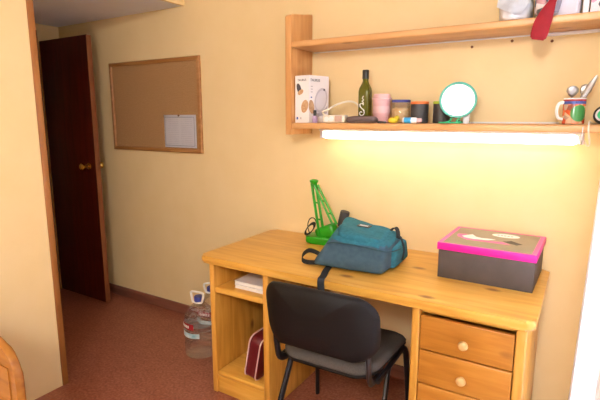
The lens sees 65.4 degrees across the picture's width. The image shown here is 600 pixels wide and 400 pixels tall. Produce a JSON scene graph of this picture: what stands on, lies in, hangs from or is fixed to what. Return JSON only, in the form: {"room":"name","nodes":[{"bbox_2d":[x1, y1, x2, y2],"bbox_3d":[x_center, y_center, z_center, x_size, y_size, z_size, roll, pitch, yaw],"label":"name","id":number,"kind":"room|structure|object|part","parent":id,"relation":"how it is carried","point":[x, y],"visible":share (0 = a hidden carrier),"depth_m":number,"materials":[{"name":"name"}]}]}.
{"room":"dorm room","nodes":[
{"label":"dorm room","id":0,"kind":"room"},
{"bbox_2d":[35,23,61,287],"bbox_3d":[-2.273,-0.253,3.507,0.100,2.150,1.100,6,12,31],"label":"wall","id":1,"kind":"structure","parent":0,"point":[44,32],"depth_m":3.72,"materials":[{"name":"paint"}]},
{"bbox_2d":[39,34,110,301],"bbox_3d":[-1.754,-0.215,3.646,0.588,2.003,0.191,6,12,31],"label":"door","id":2,"kind":"structure","parent":1,"relation":"in","point":[67,62],"depth_m":3.60,"materials":[{"name":"brown wood"}]},
{"bbox_3d":[-1.602,-0.248,3.478,0.054,0.054,0.077,6,12,31],"label":"handle","id":3,"kind":"part","parent":2,"relation":"part of","materials":[{"name":"gold metal"}]},
{"bbox_2d":[0,0,183,399],"bbox_3d":[-2.446,-0.128,1.789,1.400,2.500,4.200,6,12,31],"label":"wall","id":4,"kind":"structure","parent":0,"point":[28,322],"depth_m":2.27,"materials":[{"name":"paint"}]},
{"bbox_2d":[26,0,68,384],"bbox_3d":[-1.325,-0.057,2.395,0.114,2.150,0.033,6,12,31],"label":"trim","id":5,"kind":"structure","parent":4,"relation":"attached to","point":[29,3],"depth_m":2.36,"materials":[{"name":"brown wood"}]},
{"bbox_2d":[33,0,179,26],"bbox_3d":[-2.154,-1.324,3.243,2.580,0.050,1.100,6,12,31],"label":"ceiling","id":6,"kind":"structure","parent":0,"point":[56,13],"depth_m":3.14,"materials":[{"name":"paint"}]},
{"bbox_2d":[35,288,404,399],"bbox_3d":[-1.381,1.257,1.369,6.300,0.080,4.400,6,12,31],"label":"floor","id":7,"kind":"structure","parent":0,"point":[122,347],"depth_m":2.77,"materials":[{"name":"red carpet"}]},
{"bbox_2d":[0,336,26,399],"bbox_3d":[-1.557,0.861,1.367,0.710,0.700,1.130,6,12,31],"label":"bed","id":8,"kind":"object","parent":7,"relation":"on","point":[12,383],"visible":1,"depth_m":1.62,"materials":[{"name":"brown wood"}]},
{"bbox_3d":[-1.285,0.789,1.819,0.655,0.485,0.006,6,12,31],"label":"raised panel","id":9,"kind":"part","parent":8,"relation":"part of","materials":[{"name":"brown wood"}]},
{"bbox_2d":[183,290,203,338],"bbox_3d":[-0.614,0.744,2.866,0.193,0.405,0.196,6,12,31],"label":"water bottle","id":10,"kind":"object","parent":7,"relation":"on","point":[199,298],"visible":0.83,"depth_m":2.81,"materials":[{"name":"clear plastic"}]},
{"bbox_3d":[-0.623,0.587,2.819,0.107,0.080,0.023,5,11,28],"label":"carry handle","id":11,"kind":"part","parent":10,"relation":"part of","materials":[{"name":"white plastic"}]},
{"bbox_2d":[197,282,210,324],"bbox_3d":[-0.575,0.717,3.065,0.193,0.388,0.196,1,10,3],"label":"water bottle","id":12,"kind":"object","parent":7,"relation":"on","point":[201,314],"visible":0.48,"depth_m":2.99,"materials":[{"name":"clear plastic"}]},
{"bbox_3d":[-0.574,0.567,3.018,0.107,0.076,0.023,0,10,0],"label":"carry handle","id":13,"kind":"part","parent":12,"relation":"part of","materials":[{"name":"white plastic"}]},
{"bbox_2d":[266,281,409,399],"bbox_3d":[0.169,0.693,2.054,0.524,0.793,0.580,6,12,31],"label":"office chair","id":14,"kind":"object","parent":7,"relation":"on","point":[340,334],"visible":0.99,"depth_m":1.79,"materials":[{"name":"black plastic"}]},
{"bbox_3d":[-0.076,0.870,2.125,0.024,0.420,0.223,7,12,36],"label":"leg","id":15,"kind":"part","parent":14,"relation":"part of","materials":[{"name":"black metal"}]},
{"bbox_3d":[0.087,0.818,2.402,0.024,0.416,0.099,2,10,10],"label":"leg","id":16,"kind":"part","parent":14,"relation":"part of","materials":[{"name":"black metal"}]},
{"bbox_3d":[0.329,0.911,1.893,0.024,0.420,0.223,4,11,23],"label":"leg","id":17,"kind":"part","parent":14,"relation":"part of","materials":[{"name":"black metal"}]},
{"bbox_3d":[0.385,0.694,1.977,0.022,0.022,0.315,6,12,30],"label":"seat rail","id":18,"kind":"part","parent":14,"relation":"part of","materials":[{"name":"black metal"}]},
{"bbox_3d":[0.492,0.858,2.171,0.099,0.416,0.024,-8,13,-39],"label":"leg","id":19,"kind":"part","parent":14,"relation":"part of","materials":[{"name":"black metal"}]},
{"bbox_2d":[202,229,549,399],"bbox_3d":[0.312,0.669,2.311,1.535,0.750,0.668,6,12,31],"label":"desk","id":20,"kind":"object","parent":7,"relation":"on","point":[470,341],"visible":0.8,"depth_m":1.93,"materials":[{"name":"brown wood"}]},
{"bbox_3d":[-0.287,0.621,2.684,0.032,0.714,0.620,6,12,31],"label":"panel","id":21,"kind":"part","parent":20,"relation":"part of","materials":[{"name":"brown wood"}]},
{"bbox_2d":[215,272,262,303],"bbox_3d":[-0.147,0.426,2.557,0.302,0.030,0.608,6,12,31],"label":"shelf","id":22,"kind":"object","parent":20,"relation":"attached to","point":[226,286],"depth_m":2.34,"materials":[{"name":"brown wood"}]},
{"bbox_2d":[218,352,263,391],"bbox_3d":[-0.147,0.880,2.637,0.302,0.027,0.608,6,12,31],"label":"shelf","id":23,"kind":"object","parent":20,"relation":"attached to","point":[232,370],"depth_m":2.44,"materials":[{"name":"brown wood"}]},
{"bbox_2d":[235,284,262,293],"bbox_3d":[-0.182,0.428,2.412,0.208,0.017,0.232,6,12,31],"label":"notebook","id":24,"kind":"object","parent":20,"relation":"on","point":[259,291],"visible":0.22,"depth_m":2.32,"materials":[{"name":"paper"}]},
{"bbox_2d":[234,273,262,289],"bbox_3d":[-0.183,0.409,2.413,0.214,0.017,0.226,6,12,31],"label":"notebook","id":25,"kind":"object","parent":24,"relation":"on","point":[252,280],"visible":0.27,"depth_m":2.37,"materials":[{"name":"paper"}]},
{"bbox_2d":[244,328,263,380],"bbox_3d":[-0.171,0.773,2.425,0.119,0.251,0.258,6,12,31],"label":"case","id":26,"kind":"object","parent":20,"relation":"on","point":[254,366],"visible":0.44,"depth_m":2.32,"materials":[{"name":"leather"}]},
{"bbox_3d":[-0.002,0.652,2.511,0.034,0.714,0.620,6,12,31],"label":"panel","id":27,"kind":"part","parent":20,"relation":"part of","materials":[{"name":"brown wood"}]},
{"bbox_2d":[304,179,349,244],"bbox_3d":[0.147,0.064,2.558,0.245,0.354,0.162,6,12,31],"label":"desk lamp","id":28,"kind":"object","parent":20,"relation":"on","point":[322,234],"visible":0.87,"depth_m":2.54,"materials":[{"name":"green metal"}]},
{"bbox_3d":[0.058,0.146,2.564,0.076,0.099,0.054,6,12,31],"label":"cord","id":29,"kind":"part","parent":28,"relation":"part of","materials":[{"name":"black plastic"}]},
{"bbox_3d":[0.098,0.049,2.557,0.087,0.288,0.028,6,12,31],"label":"arm","id":30,"kind":"part","parent":28,"relation":"part of","materials":[{"name":"green metal"}]},
{"bbox_3d":[0.138,0.025,2.528,0.147,0.214,0.025,6,12,31],"label":"arm","id":31,"kind":"part","parent":28,"relation":"part of","materials":[{"name":"green metal"}]},
{"bbox_2d":[302,217,407,290],"bbox_3d":[0.241,0.262,2.179,0.470,0.288,0.515,6,12,31],"label":"backpack","id":32,"kind":"object","parent":20,"relation":"on","point":[355,245],"visible":0.99,"depth_m":2.07,"materials":[{"name":"fabric"}]},
{"bbox_3d":[0.452,0.216,2.127,0.018,0.107,0.076,-4,11,-19],"label":"zip pull","id":33,"kind":"part","parent":32,"relation":"part of","materials":[{"name":"fabric"}]},
{"bbox_3d":[0.613,0.718,2.139,0.032,0.714,0.620,6,12,31],"label":"panel","id":34,"kind":"part","parent":20,"relation":"part of","materials":[{"name":"brown wood"}]},
{"bbox_3d":[0.604,0.680,1.753,0.037,0.037,0.034,6,12,31],"label":"knob","id":35,"kind":"part","parent":20,"relation":"part of","materials":[{"name":"brown wood"}]},
{"bbox_3d":[0.604,0.539,1.728,0.037,0.037,0.034,6,12,31],"label":"knob","id":36,"kind":"part","parent":20,"relation":"part of","materials":[{"name":"brown wood"}]},
{"bbox_3d":[0.758,0.771,2.024,0.337,0.137,0.556,6,12,31],"label":"drawer","id":37,"kind":"part","parent":20,"relation":"part of","materials":[{"name":"brown wood"}]},
{"bbox_3d":[0.758,0.630,1.999,0.337,0.137,0.556,6,12,31],"label":"drawer","id":38,"kind":"part","parent":20,"relation":"part of","materials":[{"name":"brown wood"}]},
{"bbox_3d":[0.758,0.489,1.974,0.337,0.137,0.556,6,12,31],"label":"drawer","id":39,"kind":"part","parent":20,"relation":"part of","materials":[{"name":"brown wood"}]},
{"bbox_3d":[0.632,0.438,1.756,0.343,0.030,0.020,6,12,31],"label":"rail","id":40,"kind":"part","parent":20,"relation":"part of","materials":[{"name":"brown wood"}]},
{"bbox_2d":[437,226,545,292],"bbox_3d":[0.849,0.250,2.071,0.394,0.158,0.356,6,12,31],"label":"shoe box","id":41,"kind":"object","parent":20,"relation":"on","point":[507,260],"visible":1,"depth_m":1.95,"materials":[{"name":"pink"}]},
{"bbox_3d":[0.849,0.189,2.061,0.394,0.031,0.356,6,12,31],"label":"lid","id":42,"kind":"part","parent":41,"relation":"part of","materials":[{"name":"pink cardboard"}]},
{"bbox_2d":[443,227,540,253],"bbox_3d":[0.848,0.173,2.055,0.354,0.001,0.325,6,12,31],"label":"print","id":43,"kind":"object","parent":41,"relation":"on","point":[464,238],"depth_m":2.02},
{"bbox_3d":[0.934,0.752,1.945,0.034,0.714,0.620,6,12,31],"label":"panel","id":44,"kind":"part","parent":20,"relation":"part of","materials":[{"name":"brown wood"}]},
{"bbox_2d":[58,0,599,399],"bbox_3d":[-0.749,-0.385,3.247,5.140,2.500,0.100,6,12,31],"label":"wall","id":45,"kind":"structure","parent":0,"point":[163,211],"depth_m":2.54,"materials":[{"name":"paint"}]},
{"bbox_2d":[109,55,203,153],"bbox_3d":[-1.036,-0.663,3.305,0.906,0.634,0.019,6,12,31],"label":"noticeboard","id":46,"kind":"object","parent":45,"relation":"attached to","point":[142,92],"visible":1,"depth_m":3.31,"materials":[{"name":"brown wood"}]},
{"bbox_2d":[164,115,196,147],"bbox_3d":[-0.823,-0.470,3.200,0.303,0.222,0.006,6,12,31],"label":"paper sheet","id":47,"kind":"object","parent":46,"relation":"attached to","point":[180,131],"visible":1,"depth_m":3.20,"materials":[{"name":"grey paper"}]},
{"bbox_2d":[109,283,403,379],"bbox_3d":[-0.319,0.865,3.133,3.820,0.077,0.012,6,12,31],"label":"baseboard","id":48,"kind":"structure","parent":45,"relation":"attached to","point":[397,371],"depth_m":3.54,"materials":[{"name":"brown wood"}]},
{"bbox_2d":[285,11,599,134],"bbox_3d":[0.607,-0.616,2.149,1.494,0.646,0.254,6,12,31],"label":"wall shelf","id":49,"kind":"object","parent":45,"relation":"attached to","point":[300,45],"depth_m":2.17,"materials":[{"name":"brown wood"}]},
{"bbox_3d":[-0.004,-0.684,2.538,0.038,0.646,0.221,6,12,31],"label":"panel","id":50,"kind":"part","parent":49,"relation":"part of","materials":[{"name":"brown wood"}]},
{"bbox_2d":[295,75,328,122],"bbox_3d":[0.065,-0.537,2.501,0.160,0.242,0.096,-10,14,-43],"label":"appliance box","id":51,"kind":"object","parent":49,"relation":"on","point":[311,91],"visible":0.99,"depth_m":2.46,"materials":[{"name":"grey cardboard"}]},
{"bbox_2d":[301,100,307,112],"bbox_3d":[0.024,-0.490,2.445,0.046,0.066,0.001,8,13,39],"label":"picture","id":52,"kind":"object","parent":51,"relation":"attached to","point":[304,103],"depth_m":2.45},
{"bbox_2d":[309,100,313,113],"bbox_3d":[0.060,-0.486,2.439,0.042,0.071,0.001,-9,14,-43],"label":"picture","id":53,"kind":"object","parent":51,"relation":"attached to","point":[311,102],"depth_m":2.44},
{"bbox_2d":[312,110,317,122],"bbox_3d":[0.077,-0.433,2.417,0.022,0.066,0.022,6,12,31],"label":"bottle","id":54,"kind":"object","parent":49,"relation":"on","point":[314,117],"visible":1,"depth_m":2.41,"materials":[{"name":"pink glass"}]},
{"bbox_2d":[324,116,333,121],"bbox_3d":[0.147,-0.414,2.389,0.055,0.027,0.003,6,12,31],"label":"box","id":55,"kind":"object","parent":49,"relation":"attached to","point":[326,118],"depth_m":2.39,"materials":[{"name":"white plastic"}]},
{"bbox_3d":[0.194,-0.410,2.361,0.040,0.030,0.005,6,12,31],"label":"rating plate","id":56,"kind":"part","parent":49,"relation":"part of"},
{"bbox_3d":[0.227,-0.453,2.392,0.224,0.114,0.104,-1,10,-4],"label":"power strip","id":57,"kind":"part","parent":49,"relation":"part of","materials":[{"name":"white plastic"}]},
{"bbox_2d":[346,116,377,122],"bbox_3d":[0.304,-0.397,2.302,0.171,0.034,0.046,6,12,31],"label":"glasses case","id":58,"kind":"object","parent":49,"relation":"on","point":[352,119],"visible":0.98,"depth_m":2.28,"materials":[{"name":"grey plastic"}]},
{"bbox_2d":[358,70,371,115],"bbox_3d":[0.329,-0.523,2.363,0.058,0.262,0.061,6,12,31],"label":"oil bottle","id":59,"kind":"object","parent":49,"relation":"on","point":[365,90],"visible":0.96,"depth_m":2.34,"materials":[{"name":"green glass"}]},
{"bbox_2d":[372,94,391,122],"bbox_3d":[0.407,-0.456,2.329,0.097,0.141,0.097,6,12,31],"label":"cup","id":60,"kind":"object","parent":49,"relation":"on","point":[381,102],"visible":0.91,"depth_m":2.29,"materials":[{"name":"pink plastic"}]},
{"bbox_3d":[0.407,-0.511,2.319,0.097,0.029,0.097,6,12,31],"label":"lid","id":61,"kind":"part","parent":60,"relation":"part of","materials":[{"name":"pink plastic"}]},
{"bbox_2d":[388,115,398,122],"bbox_3d":[0.445,-0.383,2.219,0.057,0.036,0.036,6,12,31],"label":"toy","id":62,"kind":"object","parent":49,"relation":"on","point":[391,119],"visible":0.95,"depth_m":2.21,"materials":[{"name":"yellow plastic"}]},
{"bbox_2d":[391,100,410,122],"bbox_3d":[0.493,-0.433,2.285,0.091,0.111,0.091,6,12,31],"label":"clear jar","id":63,"kind":"object","parent":49,"relation":"on","point":[401,108],"visible":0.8,"depth_m":2.25,"materials":[{"name":"white"}]},
{"bbox_3d":[0.493,-0.482,2.276,0.091,0.012,0.091,6,12,31],"label":"lid","id":64,"kind":"part","parent":63,"relation":"part of","materials":[{"name":"blue plastic"}]},
{"bbox_2d":[402,117,421,122],"bbox_3d":[0.516,-0.368,2.157,0.092,0.028,0.028,6,12,31],"label":"tube","id":65,"kind":"object","parent":49,"relation":"on","point":[404,119],"visible":1,"depth_m":2.15,"materials":[{"name":"white plastic"}]},
{"bbox_2d":[410,101,428,122],"bbox_3d":[0.572,-0.420,2.238,0.086,0.101,0.086,6,12,31],"label":"canister","id":66,"kind":"object","parent":49,"relation":"on","point":[419,109],"visible":0.85,"depth_m":2.20,"materials":[{"name":"grey plastic"}]},
{"bbox_3d":[0.572,-0.464,2.230,0.086,0.012,0.086,6,12,31],"label":"lid","id":67,"kind":"part","parent":66,"relation":"part of","materials":[{"name":"orange plastic"}]},
{"bbox_2d":[433,101,450,122],"bbox_3d":[0.668,-0.412,2.197,0.086,0.101,0.086,6,12,31],"label":"canister","id":68,"kind":"object","parent":49,"relation":"on","point":[438,115],"visible":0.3,"depth_m":2.17,"materials":[{"name":"grey plastic"}]},
{"bbox_2d":[438,82,476,123],"bbox_3d":[0.706,-0.439,2.110,0.158,0.183,0.127,1,10,4],"label":"round mirror","id":69,"kind":"object","parent":49,"relation":"on","point":[458,100],"visible":0.96,"depth_m":2.08,"materials":[{"name":"white mirror"}]},
{"bbox_3d":[0.703,-0.446,2.080,0.140,0.139,0.022,4,11,19],"label":"glass","id":70,"kind":"part","parent":69,"relation":"part of","materials":[{"name":"white mirror"}]},
{"bbox_2d":[319,121,597,146],"bbox_3d":[0.655,-0.316,2.152,1.305,0.102,0.213,6,12,31],"label":"lamp","id":71,"kind":"object","parent":49,"relation":"attached to","point":[554,138],"visible":0.96,"depth_m":2.12,"materials":[{"name":"white plastic"}]},
{"bbox_3d":[1.164,-0.265,1.863,0.217,0.102,0.060,-7,12,-36],"label":"cord","id":72,"kind":"part","parent":71,"relation":"part of","materials":[{"name":"beige plastic"}]},
{"bbox_2d":[463,114,469,123],"bbox_3d":[0.750,-0.365,2.106,0.025,0.042,0.020,6,12,31],"label":"eraser","id":73,"kind":"object","parent":49,"relation":"on","point":[466,119],"visible":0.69,"depth_m":2.10,"materials":[{"name":"white rubber"}]},
{"bbox_2d":[470,122,558,123],"bbox_3d":[0.928,-0.352,2.127,0.440,0.007,0.017,6,12,31],"label":"cable cover","id":74,"kind":"object","parent":49,"relation":"on","point":[470,122],"visible":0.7,"depth_m":2.08,"materials":[{"name":"white plastic"}]},
{"bbox_2d":[497,0,533,20],"bbox_3d":[0.889,-0.833,1.905,0.140,0.204,0.204,6,12,31],"label":"bag","id":75,"kind":"object","parent":49,"relation":"on","point":[508,9],"visible":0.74,"depth_m":1.86,"materials":[{"name":"white plastic"}]},
{"bbox_2d":[534,0,548,16],"bbox_3d":[0.969,-0.836,1.852,0.053,0.227,0.120,6,12,31],"label":"pouch","id":76,"kind":"object","parent":49,"relation":"on","point":[539,4],"visible":0.26,"depth_m":1.82,"materials":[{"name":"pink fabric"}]},
{"bbox_2d":[530,0,556,40],"bbox_3d":[0.942,-0.731,1.784,0.094,0.235,0.031,2,10,9],"label":"strap","id":77,"kind":"object","parent":49,"relation":"hanging from","point":[542,23],"visible":1,"depth_m":1.79,"materials":[{"name":"fabric"}]},
{"bbox_2d":[553,0,582,15],"bbox_3d":[1.052,-0.802,1.836,0.110,0.167,0.178,6,12,31],"label":"plastic tub","id":78,"kind":"object","parent":49,"relation":"on","point":[562,7],"visible":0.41,"depth_m":1.79,"materials":[{"name":"white plastic"}]},
{"bbox_3d":[0.992,-0.781,1.781,0.034,0.126,0.016,6,12,31],"label":"tub handle","id":79,"kind":"part","parent":78,"relation":"part of","materials":[{"name":"grey plastic"}]},
{"bbox_2d":[555,98,586,123],"bbox_3d":[1.104,-0.361,1.901,0.082,0.104,0.100,-9,13,-40],"label":"mug","id":80,"kind":"object","parent":49,"relation":"on","point":[574,109],"visible":1,"depth_m":1.86,"materials":[{"name":"ceramic"}]},
{"bbox_3d":[1.059,-0.364,1.907,0.033,0.080,0.012,3,11,18],"label":"handle","id":81,"kind":"part","parent":80,"relation":"part of","materials":[{"name":"white ceramic"}]},
{"bbox_2d":[566,86,578,97],"bbox_3d":[1.095,-0.388,1.885,0.043,0.140,0.023,6,12,31],"label":"spoon","id":82,"kind":"object","parent":80,"relation":"in","point":[571,91],"visible":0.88,"depth_m":1.87,"materials":[{"name":"silver metal"}]},
{"bbox_2d":[580,84,591,93],"bbox_3d":[1.141,-0.395,1.897,0.068,0.146,0.008,4,11,21],"label":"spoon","id":83,"kind":"object","parent":80,"relation":"in","point":[582,88],"visible":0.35,"depth_m":1.88,"materials":[{"name":"silver metal"}]},
{"bbox_2d":[580,75,597,97],"bbox_3d":[1.125,-0.404,1.868,0.010,0.181,0.097,-9,14,-43],"label":"knife","id":84,"kind":"object","parent":80,"relation":"in","point":[592,82],"visible":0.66,"depth_m":1.84,"materials":[{"name":"silver metal"}]},
{"bbox_2d":[582,0,590,12],"bbox_3d":[1.120,-0.815,1.814,0.020,0.200,0.180,6,12,31],"label":"folder","id":85,"kind":"object","parent":49,"relation":"on","point":[586,4],"visible":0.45,"depth_m":1.75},
{"bbox_2d":[590,0,599,11],"bbox_3d":[1.179,-0.797,1.777,0.117,0.178,0.189,6,12,31],"label":"box","id":86,"kind":"object","parent":49,"relation":"on","point":[595,4],"visible":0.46,"depth_m":1.73,"materials":[{"name":"white cardboard"}]},
{"bbox_2d":[593,107,599,123],"bbox_3d":[1.191,-0.332,1.830,0.043,0.073,0.072,-7,12,-36],"label":"round speaker","id":87,"kind":"object","parent":49,"relation":"on","point":[596,115],"visible":1,"depth_m":1.83},
{"bbox_2d":[314,29,599,53],"bbox_3d":[0.693,-0.745,2.216,1.445,0.013,0.014,6,12,31],"label":"strip","id":88,"kind":"object","parent":45,"relation":"attached to","point":[589,30],"visible":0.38,"depth_m":2.11,"materials":[{"name":"white plastic"}]},
{"bbox_3d":[0.758,0.215,-0.150,1.280,2.500,4.200,6,12,31],"label":"wall","id":89,"kind":"structure","parent":0,"visible":0},
{"bbox_2d":[568,182,599,399],"bbox_3d":[0.809,0.000,1.227,0.091,2.384,1.732,6,12,31],"label":"curtain","id":90,"kind":"object","parent":89,"relation":"hanging from","point":[585,379],"visible":1,"depth_m":1.26,"materials":[{"name":"white fabric"}]}
]}

